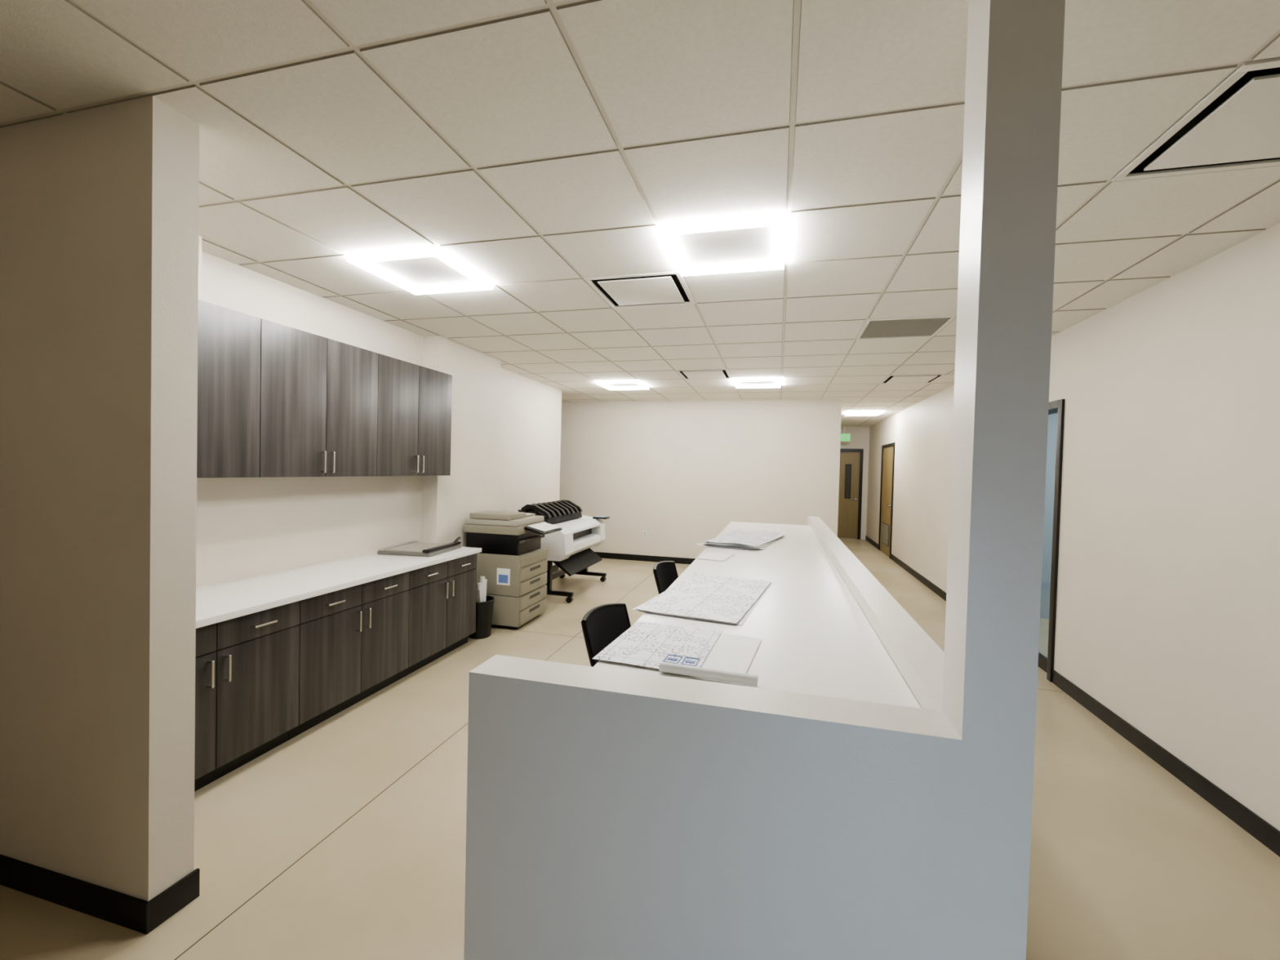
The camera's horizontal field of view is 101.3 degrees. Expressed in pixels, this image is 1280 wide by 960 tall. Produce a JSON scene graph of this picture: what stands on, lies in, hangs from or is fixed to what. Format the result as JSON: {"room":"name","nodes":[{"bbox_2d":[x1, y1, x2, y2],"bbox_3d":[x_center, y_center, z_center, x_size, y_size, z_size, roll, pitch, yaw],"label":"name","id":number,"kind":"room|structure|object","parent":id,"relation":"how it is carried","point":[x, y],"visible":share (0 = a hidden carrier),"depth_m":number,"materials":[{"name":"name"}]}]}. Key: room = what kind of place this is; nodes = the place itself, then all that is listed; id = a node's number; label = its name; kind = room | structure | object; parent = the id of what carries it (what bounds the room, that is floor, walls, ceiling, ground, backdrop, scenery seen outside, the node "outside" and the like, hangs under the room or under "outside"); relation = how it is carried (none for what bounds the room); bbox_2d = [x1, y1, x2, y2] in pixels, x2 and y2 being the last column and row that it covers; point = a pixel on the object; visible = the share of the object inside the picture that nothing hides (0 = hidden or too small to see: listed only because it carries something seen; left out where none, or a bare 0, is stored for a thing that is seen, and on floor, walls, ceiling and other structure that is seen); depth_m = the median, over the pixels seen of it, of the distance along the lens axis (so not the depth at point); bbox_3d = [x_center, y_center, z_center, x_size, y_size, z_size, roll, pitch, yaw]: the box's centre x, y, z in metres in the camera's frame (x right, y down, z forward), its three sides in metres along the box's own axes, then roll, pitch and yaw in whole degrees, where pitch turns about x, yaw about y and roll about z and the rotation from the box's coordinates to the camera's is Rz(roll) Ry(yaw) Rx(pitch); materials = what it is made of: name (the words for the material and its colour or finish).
{"room":"back office","nodes":[
{"label":"back office","id":0,"kind":"room"},
{"bbox_2d":[0,95,199,901],"bbox_3d":[-3.537,0.066,2.318,3.990,2.795,0.143,2,1,15],"label":"wall","id":1,"kind":"structure","parent":0,"point":[100,206],"depth_m":1.82,"materials":[{"name":"paint"}]},
{"bbox_2d":[0,854,199,934],"bbox_3d":[-3.565,1.412,2.345,4.002,0.102,0.167,2,1,15],"label":"baseboard","id":2,"kind":"structure","parent":1,"relation":"attached to","point":[135,913],"depth_m":1.84,"materials":[{"name":"black rubber"}]},
{"bbox_2d":[198,235,202,300],"bbox_3d":[-2.527,-1.120,2.480,0.210,0.380,0.715,2,1,15],"label":"wall","id":3,"kind":"structure","parent":0,"point":[200,237],"depth_m":2.79,"materials":[{"name":"paint"}]},
{"bbox_2d":[196,299,261,477],"bbox_3d":[-2.432,-0.469,2.610,0.362,0.912,0.906,2,1,15],"label":"upper cabinet","id":4,"kind":"object","parent":3,"relation":"attached to","point":[228,340],"visible":0.07,"depth_m":2.83,"materials":[{"name":"grey laminate"}]},
{"bbox_2d":[195,251,423,587],"bbox_3d":[-2.486,0.066,3.566,0.190,2.795,2.805,2,1,15],"label":"wall","id":5,"kind":"structure","parent":0,"point":[246,527],"depth_m":3.62,"materials":[{"name":"paint"}]},
{"bbox_2d":[259,318,377,477],"bbox_3d":[-2.201,-0.482,3.490,0.362,0.912,0.910,2,1,15],"label":"upper cabinet","id":6,"kind":"object","parent":5,"relation":"attached to","point":[319,394],"visible":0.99,"depth_m":3.37,"materials":[{"name":"grey laminate"}]},
{"bbox_2d":[420,335,501,546],"bbox_3d":[-1.908,0.042,5.433,0.360,2.795,1.100,2,1,15],"label":"wall","id":7,"kind":"structure","parent":0,"point":[472,486],"depth_m":5.26,"materials":[{"name":"paint"}]},
{"bbox_2d":[376,353,452,475],"bbox_3d":[-1.970,-0.494,4.372,0.362,0.912,0.908,2,1,15],"label":"upper cabinet","id":8,"kind":"object","parent":7,"relation":"attached to","point":[414,411],"visible":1,"depth_m":4.27,"materials":[{"name":"grey laminate"}]},
{"bbox_2d":[497,367,561,565],"bbox_3d":[-1.592,0.015,7.071,0.140,2.795,2.230,2,1,15],"label":"wall","id":9,"kind":"structure","parent":0,"point":[531,410],"depth_m":7.05,"materials":[{"name":"paint"}]},
{"bbox_2d":[552,564,558,572],"bbox_3d":[-1.588,1.375,6.511,0.232,0.102,3.350,2,1,15],"label":"baseboard","id":10,"kind":"structure","parent":9,"relation":"attached to","point":[555,567],"depth_m":8.04,"materials":[{"name":"black rubber"}]},
{"bbox_2d":[0,0,1279,426],"bbox_3d":[-0.170,-1.447,6.486,8.500,0.256,15.700,2,1,15],"label":"ceiling","id":11,"kind":"structure","parent":0,"point":[545,147],"depth_m":1.94,"materials":[{"name":"white tile"}]},
{"bbox_2d":[346,245,493,294],"bbox_3d":[-1.314,-1.265,3.207,0.586,0.039,0.586,2,1,15],"label":"ceiling light panel","id":12,"kind":"object","parent":11,"relation":"in","point":[426,269],"depth_m":3.18,"materials":[{"name":"white plastic"}]},
{"bbox_2d":[596,379,648,390],"bbox_3d":[-0.232,-1.324,7.334,0.586,0.039,0.586,2,1,15],"label":"ceiling light panel","id":13,"kind":"object","parent":11,"relation":"in","point":[609,384],"depth_m":7.35,"materials":[{"name":"white plastic"}]},
{"bbox_2d":[583,270,695,308],"bbox_3d":[0.021,-1.311,3.486,0.610,0.134,0.610,2,1,15],"label":"air diffuser","id":14,"kind":"object","parent":11,"relation":"in","point":[660,288],"depth_m":3.47,"materials":[{"name":"white metal"}]},
{"bbox_2d":[675,368,732,379],"bbox_3d":[0.794,-1.353,6.434,0.610,0.134,0.610,2,1,15],"label":"air diffuser","id":15,"kind":"object","parent":11,"relation":"in","point":[710,373],"depth_m":6.42,"materials":[{"name":"white metal"}]},
{"bbox_2d":[659,212,786,275],"bbox_3d":[0.454,-1.211,2.744,0.586,0.039,0.586,2,1,15],"label":"ceiling light panel","id":16,"kind":"object","parent":11,"relation":"in","point":[757,242],"depth_m":2.71,"materials":[{"name":"white plastic"}]},
{"bbox_2d":[733,377,780,388],"bbox_3d":[1.537,-1.270,6.871,0.586,0.039,0.586,2,1,15],"label":"ceiling light panel","id":17,"kind":"object","parent":11,"relation":"in","point":[763,382],"depth_m":6.89,"materials":[{"name":"white plastic"}]},
{"bbox_2d":[840,425,850,441],"bbox_3d":[4.900,-1.124,12.615,0.300,0.405,0.040,2,1,15],"label":"exit sign","id":18,"kind":"object","parent":11,"relation":"hanging from","point":[844,437],"visible":0.73,"depth_m":12.59,"materials":[{"name":"green plastic"}]},
{"bbox_2d":[844,410,883,415],"bbox_3d":[4.233,-1.267,9.946,0.586,0.039,0.586,2,1,15],"label":"ceiling light panel","id":19,"kind":"object","parent":11,"relation":"in","point":[850,412],"depth_m":9.81,"materials":[{"name":"white plastic"}]},
{"bbox_2d":[855,315,956,339],"bbox_3d":[2.097,-1.214,4.204,0.610,0.011,0.610,2,1,15],"label":"return grille","id":20,"kind":"object","parent":11,"relation":"in","point":[929,326],"depth_m":4.17,"materials":[{"name":"grey metal"}]},
{"bbox_2d":[879,373,946,383],"bbox_3d":[3.307,-1.289,6.406,0.610,0.134,0.610,2,1,15],"label":"air diffuser","id":21,"kind":"object","parent":11,"relation":"in","point":[891,379],"depth_m":6.37,"materials":[{"name":"white metal"}]},
{"bbox_2d":[1111,57,1279,181],"bbox_3d":[2.069,-1.222,1.690,0.610,0.134,0.610,2,1,15],"label":"air diffuser","id":22,"kind":"object","parent":11,"relation":"in","point":[1236,126],"depth_m":1.77,"materials":[{"name":"white metal"}]},
{"bbox_2d":[0,537,1279,959],"bbox_3d":[1.074,1.548,6.254,11.200,0.100,15.800,2,1,15],"label":"floor","id":23,"kind":"structure","parent":0,"point":[344,839],"depth_m":2.24,"materials":[{"name":"concrete"}]},
{"bbox_2d":[194,600,299,791],"bbox_3d":[-2.326,1.079,2.605,0.662,0.818,0.906,2,1,15],"label":"base cabinet","id":24,"kind":"object","parent":23,"relation":"on","point":[246,667],"visible":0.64,"depth_m":2.67,"materials":[{"name":"grey laminate"}]},
{"bbox_2d":[195,546,481,628],"bbox_3d":[-2.092,0.639,3.461,0.658,0.035,2.775,2,1,15],"label":"countertop","id":25,"kind":"structure","parent":24,"relation":"on","point":[225,601],"depth_m":3.20,"materials":[{"name":"white stone"}]},
{"bbox_2d":[377,536,461,556],"bbox_3d":[-1.862,0.556,4.490,0.460,0.096,0.564,2,1,9],"label":"cutter","id":26,"kind":"object","parent":25,"relation":"on","point":[414,548],"visible":1,"depth_m":4.37,"materials":[{"name":"beige plastic"}]},
{"bbox_2d":[287,571,409,740],"bbox_3d":[-2.095,1.067,3.485,0.662,0.818,0.910,2,1,15],"label":"base cabinet","id":27,"kind":"object","parent":23,"relation":"on","point":[353,641],"visible":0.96,"depth_m":3.32,"materials":[{"name":"grey laminate"}]},
{"bbox_2d":[399,553,476,679],"bbox_3d":[-1.866,1.054,4.356,0.662,0.818,0.888,2,1,15],"label":"base cabinet","id":28,"kind":"object","parent":23,"relation":"on","point":[442,595],"visible":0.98,"depth_m":4.21,"materials":[{"name":"grey laminate"}]},
{"bbox_2d":[467,576,494,639],"bbox_3d":[-1.499,1.185,4.918,0.260,0.551,0.260,2,1,15],"label":"waste bin","id":29,"kind":"object","parent":23,"relation":"on","point":[484,603],"visible":0.77,"depth_m":4.84,"materials":[{"name":"black plastic"}]},
{"bbox_2d":[463,510,562,629],"bbox_3d":[-1.292,0.893,5.421,0.809,1.125,0.635,2,1,15],"label":"office copier","id":30,"kind":"object","parent":23,"relation":"on","point":[512,559],"visible":0.92,"depth_m":5.15,"materials":[{"name":"beige plastic"}]},
{"bbox_2d":[518,499,609,603],"bbox_3d":[-0.964,0.861,6.883,0.700,1.145,1.480,2,1,15],"label":"large format plotter","id":31,"kind":"object","parent":23,"relation":"on","point":[569,548],"visible":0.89,"depth_m":6.55,"materials":[{"name":"white plastic"}]},
{"bbox_2d":[581,603,631,666],"bbox_3d":[0.032,1.129,2.786,0.664,0.829,0.633,2,1,29],"label":"office chair","id":32,"kind":"object","parent":23,"relation":"on","point":[602,624],"visible":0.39,"depth_m":2.91,"materials":[{"name":"black plastic"}]},
{"bbox_2d":[653,560,678,594],"bbox_3d":[0.436,1.109,4.250,0.664,0.829,0.633,2,1,25],"label":"office chair","id":33,"kind":"object","parent":23,"relation":"on","point":[665,574],"visible":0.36,"depth_m":4.39,"materials":[{"name":"black plastic"}]},
{"bbox_2d":[593,521,920,708],"bbox_3d":[0.934,1.060,3.993,0.958,0.961,5.332,2,1,15],"label":"countertop","id":34,"kind":"structure","parent":23,"relation":"on","point":[816,638],"depth_m":2.17,"materials":[{"name":"white laminate"}]},
{"bbox_2d":[631,573,772,625],"bbox_3d":[0.369,0.586,2.688,0.494,0.013,0.934,2,1,23],"label":"sheet","id":35,"kind":"object","parent":34,"relation":"on","point":[722,599],"visible":1,"depth_m":2.57,"materials":[{"name":"white paper"}]},
{"bbox_2d":[658,661,757,685],"bbox_3d":[0.207,0.592,1.609,0.300,0.030,0.032,2,1,18],"label":"rolled plan","id":36,"kind":"object","parent":34,"relation":"on","point":[665,667],"visible":1,"depth_m":1.60,"materials":[{"name":"white paper"}]},
{"bbox_2d":[696,551,734,561],"bbox_3d":[0.571,0.569,3.912,0.216,0.005,0.344,2,1,23],"label":"paper sheet","id":37,"kind":"object","parent":34,"relation":"on","point":[713,556],"visible":1,"depth_m":3.89,"materials":[{"name":"white paper"}]},
{"bbox_2d":[700,633,761,673],"bbox_3d":[0.168,0.602,1.881,0.472,0.005,0.434,2,1,21],"label":"paper sheet","id":38,"kind":"object","parent":34,"relation":"on","point":[734,653],"visible":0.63,"depth_m":1.83,"materials":[{"name":"white paper"}]},
{"bbox_2d":[592,621,721,669],"bbox_3d":[0.081,0.593,1.900,0.350,0.005,0.460,2,1,19],"label":"sheet","id":39,"kind":"object","parent":38,"relation":"on","point":[644,644],"visible":0.95,"depth_m":1.88,"materials":[{"name":"white paper"}]},
{"bbox_2d":[695,528,785,550],"bbox_3d":[0.965,0.539,4.867,0.585,0.045,1.196,2,1,27],"label":"stack","id":40,"kind":"object","parent":34,"relation":"on","point":[740,539],"visible":1,"depth_m":4.72,"materials":[{"name":"white paper"}]},
{"bbox_2d":[559,399,841,558],"bbox_3d":[-0.184,0.004,9.276,6.945,2.795,0.150,2,1,15],"label":"wall","id":41,"kind":"structure","parent":0,"point":[679,473],"depth_m":8.91,"materials":[{"name":"paint"}]},
{"bbox_2d":[642,530,646,537],"bbox_3d":[0.084,0.937,9.136,0.070,0.110,0.011,2,1,15],"label":"wall outlet","id":42,"kind":"object","parent":41,"relation":"attached to","point":[644,535],"visible":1,"depth_m":9.13,"materials":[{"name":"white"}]},
{"bbox_2d":[594,551,695,564],"bbox_3d":[0.408,1.317,11.667,6.957,0.102,5.062,2,1,15],"label":"baseboard","id":43,"kind":"structure","parent":41,"relation":"attached to","point":[602,555],"depth_m":9.14,"materials":[{"name":"black rubber"}]},
{"bbox_2d":[463,0,1065,959],"bbox_3d":[0.954,0.140,4.183,1.346,2.795,6.028,2,1,15],"label":"wall","id":44,"kind":"structure","parent":0,"point":[611,814],"depth_m":1.22,"materials":[{"name":"paint"}]},
{"bbox_2d":[840,426,863,448],"bbox_3d":[5.018,-1.061,13.113,1.040,0.565,0.140,2,1,15],"label":"wall","id":45,"kind":"structure","parent":0,"point":[856,433],"depth_m":12.97,"materials":[{"name":"white paint"}]},
{"bbox_2d":[837,448,863,539],"bbox_3d":[4.975,0.336,13.113,1.040,2.230,0.200,2,1,15],"label":"door","id":46,"kind":"structure","parent":45,"relation":"in","point":[851,468],"depth_m":13.00,"materials":[{"name":"brown wood"}]},
{"bbox_2d":[860,426,869,539],"bbox_3d":[5.556,0.070,12.988,0.130,2.795,0.140,2,1,15],"label":"wall","id":47,"kind":"structure","parent":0,"point":[866,429],"depth_m":12.92,"materials":[{"name":"white paint"}]},
{"bbox_2d":[866,222,1279,831],"bbox_3d":[3.715,0.182,5.438,0.140,2.795,15.600,2,1,15],"label":"wall","id":48,"kind":"structure","parent":0,"point":[1168,598],"depth_m":2.95,"materials":[{"name":"paint"}]},
{"bbox_2d":[878,442,895,559],"bbox_3d":[5.034,0.390,10.617,0.199,2.230,1.220,2,1,15],"label":"door","id":49,"kind":"structure","parent":48,"relation":"in","point":[887,464],"depth_m":10.61,"materials":[{"name":"brown wood"}]},
{"bbox_2d":[1038,399,1065,682],"bbox_3d":[3.507,0.476,4.680,0.180,2.230,1.200,2,1,15],"label":"door","id":50,"kind":"structure","parent":48,"relation":"in","point":[1056,408],"depth_m":4.35,"materials":[{"name":"brown metal"}]},
{"bbox_2d":[865,535,1279,857],"bbox_3d":[3.608,1.526,5.486,0.012,0.102,15.400,2,1,15],"label":"baseboard","id":51,"kind":"structure","parent":48,"relation":"attached to","point":[1260,829],"depth_m":2.89,"materials":[{"name":"black rubber"}]}
]}

